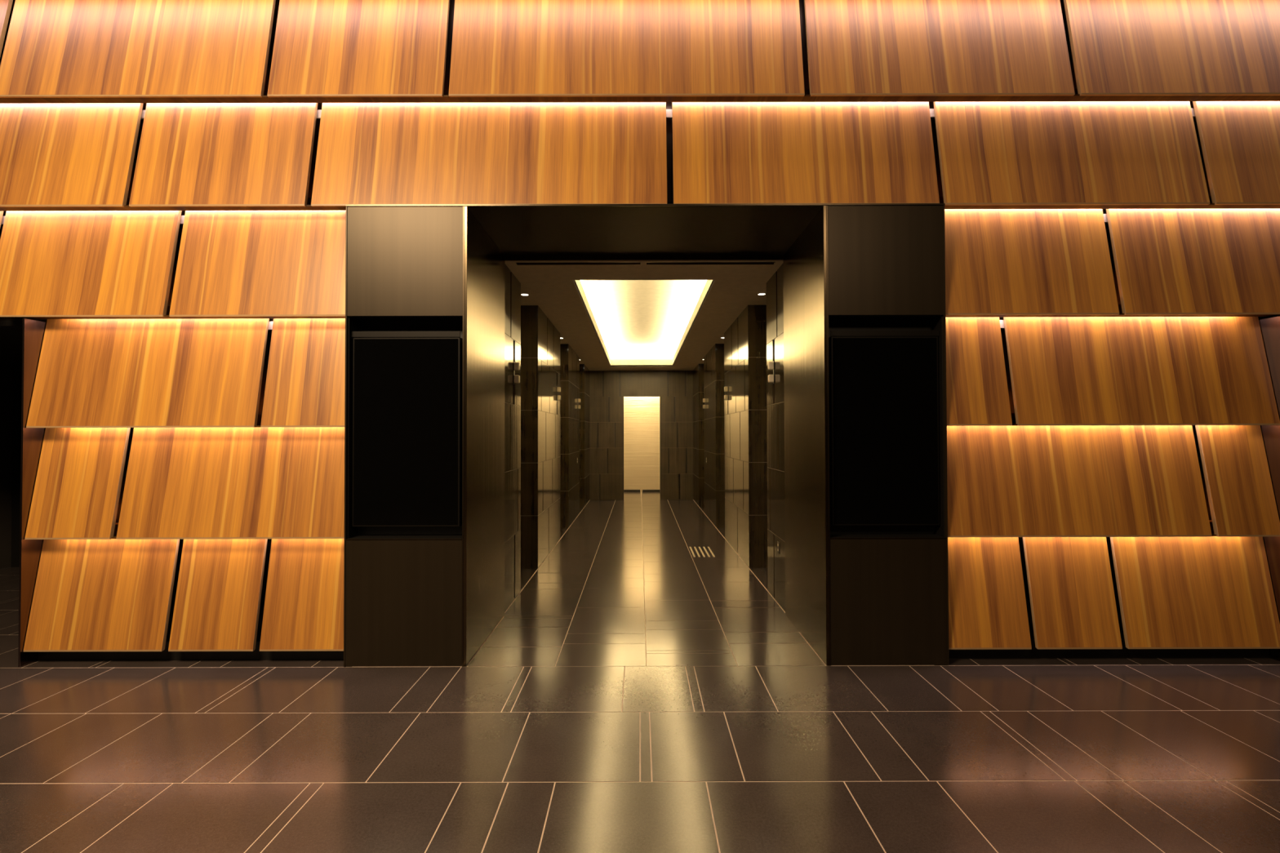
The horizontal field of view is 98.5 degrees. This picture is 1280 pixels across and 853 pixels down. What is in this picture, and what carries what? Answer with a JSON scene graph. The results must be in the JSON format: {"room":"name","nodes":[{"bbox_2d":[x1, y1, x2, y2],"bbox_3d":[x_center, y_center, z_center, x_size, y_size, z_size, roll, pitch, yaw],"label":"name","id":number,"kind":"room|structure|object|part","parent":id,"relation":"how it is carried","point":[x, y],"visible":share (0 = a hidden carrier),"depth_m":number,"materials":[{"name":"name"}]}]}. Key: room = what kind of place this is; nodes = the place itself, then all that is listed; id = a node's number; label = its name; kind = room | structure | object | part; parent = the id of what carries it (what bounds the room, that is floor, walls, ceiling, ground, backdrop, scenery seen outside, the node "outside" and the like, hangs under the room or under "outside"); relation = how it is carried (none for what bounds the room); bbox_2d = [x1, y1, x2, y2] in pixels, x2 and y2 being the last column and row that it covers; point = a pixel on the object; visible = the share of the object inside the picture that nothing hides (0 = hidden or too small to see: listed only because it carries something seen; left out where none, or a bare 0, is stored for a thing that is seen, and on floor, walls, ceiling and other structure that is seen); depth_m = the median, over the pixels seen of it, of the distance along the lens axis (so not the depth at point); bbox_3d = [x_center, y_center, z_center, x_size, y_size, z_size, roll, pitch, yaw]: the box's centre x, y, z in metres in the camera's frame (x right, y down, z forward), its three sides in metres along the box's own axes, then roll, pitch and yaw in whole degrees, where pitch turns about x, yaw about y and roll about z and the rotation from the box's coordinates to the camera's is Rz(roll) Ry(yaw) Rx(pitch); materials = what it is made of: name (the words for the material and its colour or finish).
{"room":"building lobby","nodes":[
{"label":"building lobby","id":0,"kind":"room"},
{"bbox_2d":[0,368,13,569],"bbox_3d":[-7.212,-0.850,0.707,0.100,4.750,11.600,0,-1,0],"label":"wall","id":1,"kind":"structure","parent":0,"point":[6,375],"depth_m":6.24,"materials":[{"name":"paint"}]},
{"bbox_2d":[0,320,47,567],"bbox_3d":[-5.565,0.433,5.092,3.174,2.296,2.597,0,-1,0],"label":"wall","id":2,"kind":"structure","parent":0,"point":[11,331],"depth_m":6.28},
{"bbox_2d":[504,264,590,612],"bbox_3d":[-1.364,0.136,8.592,0.442,2.966,7.988,0,-1,0],"label":"wall","id":3,"kind":"structure","parent":0,"point":[540,480],"depth_m":6.20,"materials":[{"name":"metal"}]},
{"bbox_2d":[513,361,519,384],"bbox_3d":[-1.142,-0.487,5.006,0.100,0.205,0.054,0,-1,0],"label":"lantern","id":4,"kind":"object","parent":3,"relation":"attached to","point":[516,365],"visible":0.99,"depth_m":4.98,"materials":[{"name":"beige plastic"}]},
{"bbox_2d":[556,386,560,400],"bbox_3d":[-1.144,-0.452,7.606,0.100,0.205,0.054,0,-1,0],"label":"lantern","id":5,"kind":"object","parent":3,"relation":"attached to","point":[558,388],"visible":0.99,"depth_m":7.58,"materials":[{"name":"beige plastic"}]},
{"bbox_2d":[0,491,1279,852],"bbox_3d":[0.041,1.594,4.717,14.400,0.060,20.138,0,-1,0],"label":"floor","id":6,"kind":"structure","parent":0,"point":[637,692],"depth_m":2.68,"materials":[{"name":"tile"}]},
{"bbox_2d":[343,206,464,666],"bbox_3d":[-1.530,0.059,3.692,0.774,2.989,0.220,0,-1,0],"label":"pillar","id":7,"kind":"structure","parent":6,"relation":"on","point":[403,586],"depth_m":3.60,"materials":[{"name":"brown metal"}]},
{"bbox_3d":[-1.528,1.138,3.578,0.754,0.819,0.017,0,-1,0],"label":"panel","id":8,"kind":"part","parent":7,"relation":"part of","materials":[{"name":"brown metal"}]},
{"bbox_3d":[-1.532,-1.079,3.608,0.754,0.717,0.016,0,-1,0],"label":"panel","id":9,"kind":"part","parent":7,"relation":"part of","materials":[{"name":"brown metal"}]},
{"bbox_2d":[351,331,462,526],"bbox_3d":[-1.540,0.015,3.672,0.715,1.285,0.090,0,-1,0],"label":"display screen","id":10,"kind":"object","parent":7,"relation":"attached to","point":[407,386],"visible":0.91,"depth_m":3.63,"materials":[{"name":"black glass"}]},
{"bbox_2d":[623,489,639,492],"bbox_3d":[-0.430,1.667,14.306,0.872,0.055,0.055,0,-1,0],"label":"kick plate","id":11,"kind":"object","parent":6,"relation":"on","point":[624,491],"visible":0.44,"depth_m":14.28,"materials":[{"name":"black metal"}]},
{"bbox_2d":[345,203,945,666],"bbox_3d":[0.038,0.054,4.087,3.910,3.002,1.016,0,-1,0],"label":"entrance portal","id":12,"kind":"object","parent":6,"relation":"on","point":[794,234],"visible":1,"depth_m":3.98,"materials":[{"name":"brown metal"}]},
{"bbox_3d":[0.035,-1.439,4.120,2.362,0.010,0.990,0,-1,0],"label":"soffit panel","id":13,"kind":"part","parent":12,"relation":"part of","materials":[{"name":"black metal"}]},
{"bbox_3d":[0.035,-1.447,3.610,3.910,0.012,0.023,0,-1,0],"label":"head trim","id":14,"kind":"part","parent":12,"relation":"part of","materials":[{"name":"brown metal"}]},
{"bbox_2d":[642,489,659,492],"bbox_3d":[0.499,1.665,14.307,0.870,0.055,0.055,0,-1,0],"label":"kick plate","id":15,"kind":"object","parent":6,"relation":"on","point":[643,491],"visible":0.56,"depth_m":14.28,"materials":[{"name":"black metal"}]},
{"bbox_2d":[826,205,949,666],"bbox_3d":[1.606,0.052,3.694,0.774,2.989,0.220,0,-1,0],"label":"pillar","id":16,"kind":"structure","parent":6,"relation":"on","point":[888,585],"depth_m":3.60,"materials":[{"name":"brown metal"}]},
{"bbox_2d":[828,329,939,525],"bbox_3d":[1.617,0.009,3.674,0.715,1.285,0.090,0,-1,0],"label":"display screen","id":17,"kind":"object","parent":16,"relation":"attached to","point":[884,464],"visible":0.9,"depth_m":3.63,"materials":[{"name":"black glass"}]},
{"bbox_3d":[1.604,-1.085,3.610,0.754,0.717,0.016,0,-1,0],"label":"panel","id":18,"kind":"part","parent":16,"relation":"part of","materials":[{"name":"brown metal"}]},
{"bbox_3d":[1.609,1.131,3.581,0.754,0.819,0.017,0,-1,0],"label":"panel","id":19,"kind":"part","parent":16,"relation":"part of","materials":[{"name":"brown metal"}]},
{"bbox_2d":[0,0,1279,635],"bbox_3d":[0.036,-0.822,3.914,14.400,4.750,0.200,0,-1,0],"label":"wall","id":20,"kind":"structure","parent":0,"point":[802,9],"depth_m":3.82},
{"bbox_2d":[0,210,4,226],"bbox_3d":[-5.751,-1.119,3.714,2.828,0.812,0.198,0,-1,0],"label":"board","id":21,"kind":"object","parent":20,"relation":"attached to","point":[1,211],"visible":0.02,"depth_m":3.75,"materials":[{"name":"brown wood"}]},
{"bbox_2d":[0,0,13,59],"bbox_3d":[-5.732,-2.572,3.733,2.872,0.812,0.198,0,-1,0],"label":"board","id":22,"kind":"object","parent":20,"relation":"attached to","point":[5,5],"visible":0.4,"depth_m":3.74,"materials":[{"name":"brown wood"}]},
{"bbox_2d":[17,318,46,667],"bbox_3d":[-4.013,0.427,3.686,0.012,2.264,0.215,0,-1,0],"label":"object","id":23,"kind":"structure","parent":20,"relation":"attached to","point":[33,331],"depth_m":3.61,"materials":[{"name":"grey metal"}]},
{"bbox_2d":[0,102,143,207],"bbox_3d":[-5.281,-1.847,3.724,3.770,0.812,0.198,0,-1,0],"label":"board","id":24,"kind":"object","parent":20,"relation":"attached to","point":[52,154],"visible":0.9,"depth_m":3.69,"materials":[{"name":"brown wood"}]},
{"bbox_2d":[24,427,130,539],"bbox_3d":[-3.728,0.331,3.695,0.552,0.812,0.198,0,-1,0],"label":"board","id":25,"kind":"object","parent":20,"relation":"attached to","point":[76,495],"visible":0.9,"depth_m":3.65,"materials":[{"name":"brown wood"}]},
{"bbox_2d":[0,210,182,317],"bbox_3d":[-3.709,-1.123,3.715,1.170,0.812,0.198,0,-1,0],"label":"board","id":26,"kind":"object","parent":20,"relation":"attached to","point":[53,263],"visible":0.88,"depth_m":3.68,"materials":[{"name":"brown wood"}]},
{"bbox_2d":[0,215,184,224],"bbox_3d":[-4.544,-1.411,3.778,5.202,0.056,0.014,0,-1,0],"label":"channel","id":27,"kind":"object","parent":20,"relation":"attached to","point":[182,218],"visible":0.02,"depth_m":3.77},
{"bbox_2d":[23,522,179,652],"bbox_3d":[-3.553,1.057,3.686,0.896,0.812,0.198,0,-1,0],"label":"board","id":28,"kind":"object","parent":20,"relation":"attached to","point":[113,594],"visible":0.9,"depth_m":3.64,"materials":[{"name":"brown wood"}]},
{"bbox_2d":[111,524,118,538],"bbox_3d":[-2.960,0.691,3.637,2.084,0.084,0.065,0,-1,0],"label":"trim","id":29,"kind":"structure","parent":20,"relation":"attached to","point":[116,525],"depth_m":3.67,"materials":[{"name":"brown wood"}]},
{"bbox_2d":[0,0,275,97],"bbox_3d":[-3.375,-2.578,3.735,1.757,0.812,0.198,0,-1,0],"label":"board","id":30,"kind":"object","parent":20,"relation":"attached to","point":[53,48],"visible":1,"depth_m":3.69,"materials":[{"name":"brown wood"}]},
{"bbox_2d":[26,318,269,427],"bbox_3d":[-3.262,-0.397,3.705,1.486,0.812,0.198,0,-1,0],"label":"board","id":31,"kind":"object","parent":20,"relation":"attached to","point":[185,372],"visible":0.9,"depth_m":3.66,"materials":[{"name":"brown wood"}]},
{"bbox_2d":[0,197,346,210],"bbox_3d":[-4.544,-1.486,3.665,5.242,0.084,0.065,0,-1,0],"label":"trim","id":32,"kind":"structure","parent":20,"relation":"attached to","point":[308,207],"depth_m":3.67,"materials":[{"name":"brown wood"}]},
{"bbox_2d":[34,306,345,319],"bbox_3d":[-2.964,-0.763,3.656,2.084,0.084,0.065,0,-1,0],"label":"trim","id":33,"kind":"structure","parent":20,"relation":"attached to","point":[166,317],"depth_m":3.66,"materials":[{"name":"brown wood"}]},
{"bbox_2d":[168,538,267,651],"bbox_3d":[-2.788,1.055,3.686,0.548,0.812,0.198,0,-1,0],"label":"board","id":34,"kind":"object","parent":20,"relation":"attached to","point":[218,597],"visible":0.9,"depth_m":3.64,"materials":[{"name":"brown wood"}]},
{"bbox_2d":[128,102,318,206],"bbox_3d":[-2.778,-1.852,3.725,1.151,0.812,0.198,0,-1,0],"label":"board","id":35,"kind":"object","parent":20,"relation":"attached to","point":[190,154],"visible":0.9,"depth_m":3.69,"materials":[{"name":"brown wood"}]},
{"bbox_2d":[115,426,344,539],"bbox_3d":[-2.664,0.328,3.696,1.490,0.812,0.198,0,-1,0],"label":"board","id":36,"kind":"object","parent":20,"relation":"attached to","point":[283,482],"visible":0.85,"depth_m":3.65,"materials":[{"name":"brown wood"}]},
{"bbox_2d":[168,210,346,316],"bbox_3d":[-2.502,-1.126,3.716,1.158,0.812,0.198,0,-1,0],"label":"board","id":37,"kind":"object","parent":20,"relation":"attached to","point":[230,263],"visible":0.83,"depth_m":3.67,"materials":[{"name":"brown wood"}]},
{"bbox_2d":[255,414,262,427],"bbox_3d":[-2.962,-0.036,3.646,2.084,0.084,0.065,0,-1,0],"label":"trim","id":38,"kind":"structure","parent":20,"relation":"attached to","point":[260,416],"depth_m":3.67,"materials":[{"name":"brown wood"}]},
{"bbox_2d":[267,321,273,329],"bbox_3d":[-2.964,-0.688,3.770,2.044,0.056,0.014,0,-1,0],"label":"channel","id":39,"kind":"object","parent":20,"relation":"attached to","point":[270,323],"visible":0.07,"depth_m":3.76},
{"bbox_2d":[259,538,344,651],"bbox_3d":[-2.194,1.054,3.687,0.554,0.812,0.198,0,-1,0],"label":"board","id":40,"kind":"object","parent":20,"relation":"attached to","point":[304,608],"visible":0.81,"depth_m":3.64,"materials":[{"name":"brown wood"}]},
{"bbox_2d":[260,318,345,427],"bbox_3d":[-2.199,-0.400,3.706,0.556,0.812,0.198,0,-1,0],"label":"board","id":41,"kind":"object","parent":20,"relation":"attached to","point":[305,384],"visible":0.85,"depth_m":3.66,"materials":[{"name":"brown wood"}]},
{"bbox_2d":[266,0,449,97],"bbox_3d":[-1.878,-2.581,3.736,1.150,0.812,0.198,0,-1,0],"label":"board","id":42,"kind":"object","parent":20,"relation":"attached to","point":[322,48],"visible":1,"depth_m":3.69,"materials":[{"name":"brown wood"}]},
{"bbox_2d":[311,102,666,206],"bbox_3d":[-0.991,-1.856,3.727,2.337,0.812,0.198,0,-1,0],"label":"board","id":43,"kind":"object","parent":20,"relation":"attached to","point":[477,153],"visible":0.85,"depth_m":3.69,"materials":[{"name":"brown wood"}]},
{"bbox_2d":[448,0,804,97],"bbox_3d":[-0.089,-2.585,3.737,2.343,0.812,0.198,0,-1,0],"label":"board","id":44,"kind":"object","parent":20,"relation":"attached to","point":[500,48],"visible":1,"depth_m":3.69,"materials":[{"name":"brown wood"}]},
{"bbox_2d":[0,88,1279,103],"bbox_3d":[0.033,-2.223,3.678,14.400,0.084,0.065,0,-1,0],"label":"trim","id":45,"kind":"structure","parent":20,"relation":"attached to","point":[1077,97],"depth_m":3.68,"materials":[{"name":"brown wood"}]},
{"bbox_2d":[37,633,1269,661],"bbox_3d":[0.093,1.488,3.728,8.196,0.125,0.109,0,-1,0],"label":"baseboard","id":46,"kind":"structure","parent":20,"relation":"attached to","point":[1034,653],"depth_m":3.67,"materials":[{"name":"black metal"}]},
{"bbox_2d":[140,108,1195,119],"bbox_3d":[0.033,-2.148,3.791,14.360,0.056,0.014,0,-1,0],"label":"channel","id":47,"kind":"object","parent":20,"relation":"attached to","point":[668,112],"visible":0.02,"depth_m":3.79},
{"bbox_2d":[671,102,939,204],"bbox_3d":[1.093,-1.861,3.728,1.746,0.812,0.198,0,-1,0],"label":"board","id":48,"kind":"object","parent":20,"relation":"attached to","point":[723,152],"visible":0.83,"depth_m":3.69,"materials":[{"name":"brown wood"}]},
{"bbox_2d":[804,0,1075,96],"bbox_3d":[1.994,-2.589,3.739,1.737,0.812,0.198,0,-1,0],"label":"board","id":49,"kind":"object","parent":20,"relation":"attached to","point":[855,47],"visible":1,"depth_m":3.69,"materials":[{"name":"brown wood"}]},
{"bbox_2d":[946,316,1012,426],"bbox_3d":[2.214,-0.409,3.709,0.432,0.812,0.198,0,-1,0],"label":"board","id":50,"kind":"object","parent":20,"relation":"attached to","point":[977,394],"visible":0.85,"depth_m":3.66,"materials":[{"name":"brown wood"}]},
{"bbox_2d":[947,537,1031,649],"bbox_3d":[2.272,1.044,3.690,0.542,0.812,0.198,0,-1,0],"label":"board","id":51,"kind":"object","parent":20,"relation":"attached to","point":[988,608],"visible":0.81,"depth_m":3.64,"materials":[{"name":"brown wood"}]},
{"bbox_2d":[999,320,1004,328],"bbox_3d":[3.090,-0.701,3.774,2.145,0.056,0.014,0,-1,0],"label":"channel","id":52,"kind":"object","parent":20,"relation":"attached to","point":[1002,322],"visible":0.07,"depth_m":3.77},
{"bbox_2d":[1010,413,1017,426],"bbox_3d":[3.091,-0.049,3.651,2.185,0.084,0.065,0,-1,0],"label":"trim","id":53,"kind":"structure","parent":20,"relation":"attached to","point":[1013,415],"depth_m":3.68,"materials":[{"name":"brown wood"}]},
{"bbox_2d":[944,208,1119,315],"bbox_3d":[2.568,-1.137,3.719,1.142,0.812,0.198,0,-1,0],"label":"board","id":54,"kind":"object","parent":20,"relation":"attached to","point":[998,261],"visible":0.81,"depth_m":3.68,"materials":[{"name":"brown wood"}]},
{"bbox_2d":[933,101,1209,205],"bbox_3d":[2.876,-1.865,3.729,1.734,0.812,0.198,0,-1,0],"label":"board","id":55,"kind":"object","parent":20,"relation":"attached to","point":[991,153],"visible":0.88,"depth_m":3.69,"materials":[{"name":"brown wood"}]},
{"bbox_2d":[1022,537,1122,649],"bbox_3d":[2.859,1.043,3.690,0.547,0.812,0.198,0,-1,0],"label":"board","id":56,"kind":"object","parent":20,"relation":"attached to","point":[1073,603],"visible":0.9,"depth_m":3.65,"materials":[{"name":"brown wood"}]},
{"bbox_2d":[946,425,1212,537],"bbox_3d":[2.862,0.316,3.700,1.726,0.812,0.198,0,-1,0],"label":"board","id":57,"kind":"object","parent":20,"relation":"attached to","point":[1028,481],"visible":0.83,"depth_m":3.66,"materials":[{"name":"brown wood"}]},
{"bbox_2d":[1102,213,1107,222],"bbox_3d":[4.615,-1.432,3.785,5.199,0.056,0.014,0,-1,0],"label":"channel","id":58,"kind":"object","parent":20,"relation":"attached to","point":[1105,218],"visible":0.02,"depth_m":3.78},
{"bbox_2d":[938,195,1279,208],"bbox_3d":[4.615,-1.506,3.671,5.239,0.084,0.065,0,-1,0],"label":"trim","id":59,"kind":"structure","parent":20,"relation":"attached to","point":[1211,206],"depth_m":3.67,"materials":[{"name":"brown wood"}]},
{"bbox_2d":[945,304,1275,317],"bbox_3d":[3.090,-0.776,3.660,2.185,0.084,0.065,0,-1,0],"label":"trim","id":60,"kind":"structure","parent":20,"relation":"attached to","point":[1121,314],"depth_m":3.66,"materials":[{"name":"brown wood"}]},
{"bbox_2d":[1003,316,1279,426],"bbox_3d":[3.328,-0.412,3.710,1.710,0.812,0.198,0,-1,0],"label":"board","id":61,"kind":"object","parent":20,"relation":"attached to","point":[1064,371],"visible":0.89,"depth_m":3.67,"materials":[{"name":"brown wood"}]},
{"bbox_2d":[1063,0,1279,95],"bbox_3d":[4.069,-2.594,3.740,2.326,0.812,0.198,0,-1,0],"label":"board","id":62,"kind":"object","parent":20,"relation":"attached to","point":[1119,47],"visible":1,"depth_m":3.70,"materials":[{"name":"brown wood"}]},
{"bbox_2d":[1106,208,1279,315],"bbox_3d":[4.609,-1.141,3.721,2.854,0.812,0.198,0,-1,0],"label":"board","id":63,"kind":"object","parent":20,"relation":"attached to","point":[1167,261],"visible":0.9,"depth_m":3.68,"materials":[{"name":"brown wood"}]},
{"bbox_2d":[1110,520,1279,648],"bbox_3d":[3.681,1.041,3.691,1.010,0.812,0.198,0,-1,0],"label":"board","id":64,"kind":"object","parent":20,"relation":"attached to","point":[1214,592],"visible":0.89,"depth_m":3.65,"materials":[{"name":"brown wood"}]},
{"bbox_2d":[1209,521,1216,536],"bbox_3d":[3.093,0.678,3.641,2.185,0.084,0.065,0,-1,0],"label":"trim","id":65,"kind":"structure","parent":20,"relation":"attached to","point":[1211,522],"depth_m":3.67,"materials":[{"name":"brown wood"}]},
{"bbox_2d":[1192,101,1279,204],"bbox_3d":[5.110,-1.869,3.731,2.648,0.812,0.198,0,-1,0],"label":"board","id":66,"kind":"object","parent":20,"relation":"attached to","point":[1240,140],"visible":0.86,"depth_m":3.69,"materials":[{"name":"brown wood"}]},
{"bbox_2d":[1195,425,1279,537],"bbox_3d":[3.977,0.314,3.701,0.416,0.812,0.198,0,-1,0],"label":"board","id":67,"kind":"object","parent":20,"relation":"attached to","point":[1235,470],"visible":0.89,"depth_m":3.66,"materials":[{"name":"brown wood"}]},
{"bbox_2d":[1258,315,1279,661],"bbox_3d":[4.195,0.409,3.692,0.012,2.264,0.215,0,-1,0],"label":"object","id":68,"kind":"structure","parent":20,"relation":"attached to","point":[1270,326],"depth_m":3.65,"materials":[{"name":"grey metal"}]},
{"bbox_2d":[589,370,693,499],"bbox_3d":[0.032,0.188,12.636,3.400,2.966,0.100,0,-1,0],"label":"wall","id":69,"kind":"structure","parent":0,"point":[607,388],"depth_m":12.59,"materials":[{"name":"stone"}]},
{"bbox_2d":[505,260,782,370],"bbox_3d":[0.032,-1.345,8.613,3.320,0.030,7.988,0,-1,0],"label":"ceiling","id":70,"kind":"structure","parent":0,"point":[552,288],"depth_m":5.66,"materials":[{"name":"paint"}]},
{"bbox_2d":[515,262,640,265],"bbox_3d":[-0.523,-1.397,4.683,1.055,0.030,0.072,0,-1,0],"label":"air slot","id":71,"kind":"object","parent":70,"relation":"attached to","point":[534,263],"visible":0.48,"depth_m":4.71,"materials":[{"name":"brown metal"}]},
{"bbox_3d":[-0.523,-1.396,4.683,1.055,0.020,0.004,0,-1,0],"label":"blade","id":72,"kind":"part","parent":71,"relation":"part of","materials":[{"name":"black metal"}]},
{"bbox_2d":[572,279,715,366],"bbox_3d":[0.035,-1.536,8.502,1.842,0.410,7.154,0,-1,0],"label":"ceiling light","id":73,"kind":"object","parent":70,"relation":"attached to","point":[644,322],"visible":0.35,"depth_m":8.33,"materials":[{"name":"white paint"}]},
{"bbox_2d":[646,262,774,264],"bbox_3d":[0.598,-1.399,4.684,1.086,0.030,0.072,0,-1,0],"label":"air slot","id":74,"kind":"object","parent":70,"relation":"attached to","point":[647,263],"visible":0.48,"depth_m":4.71,"materials":[{"name":"brown metal"}]},
{"bbox_2d":[756,293,766,295],"bbox_3d":[1.259,-1.370,5.710,0.096,0.004,0.096,0,-1,0],"label":"recessed light","id":75,"kind":"object","parent":70,"relation":"in","point":[757,294],"visible":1,"depth_m":5.71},
{"bbox_2d":[693,263,785,612],"bbox_3d":[1.434,0.130,8.594,0.442,2.966,7.988,0,-1,0],"label":"wall","id":76,"kind":"structure","parent":0,"point":[745,420],"depth_m":6.21,"materials":[{"name":"metal"}]},
{"bbox_2d":[702,398,706,408],"bbox_3d":[1.211,-0.423,10.168,0.100,0.205,0.054,0,-1,0],"label":"lantern","id":77,"kind":"object","parent":76,"relation":"attached to","point":[704,399],"visible":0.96,"depth_m":10.14,"materials":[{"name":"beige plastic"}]},
{"bbox_2d":[724,386,728,400],"bbox_3d":[1.212,-0.458,7.608,0.100,0.205,0.054,0,-1,0],"label":"lantern","id":78,"kind":"object","parent":76,"relation":"attached to","point":[726,388],"visible":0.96,"depth_m":7.58,"materials":[{"name":"beige plastic"}]},
{"bbox_2d":[768,360,774,383],"bbox_3d":[1.214,-0.493,5.008,0.100,0.205,0.054,0,-1,0],"label":"lantern","id":79,"kind":"object","parent":76,"relation":"attached to","point":[771,364],"visible":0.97,"depth_m":4.98,"materials":[{"name":"beige plastic"}]},
{"bbox_2d":[777,541,779,554],"bbox_3d":[1.213,1.063,4.847,0.008,0.100,0.070,0,-1,0],"label":"plate","id":80,"kind":"object","parent":76,"relation":"attached to","point":[778,543],"visible":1,"depth_m":4.84,"materials":[{"name":"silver metal"}]},
{"bbox_3d":[0.031,0.184,13.643,3.200,3.000,1.912,0,-1,0],"label":"wall","id":81,"kind":"structure","parent":0,"visible":0},
{"bbox_2d":[623,396,659,491],"bbox_3d":[0.031,0.219,14.388,3.000,2.950,0.060,0,-1,0],"label":"wall panel","id":82,"kind":"object","parent":81,"relation":"attached to","point":[641,414],"visible":0.21,"depth_m":14.35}
]}

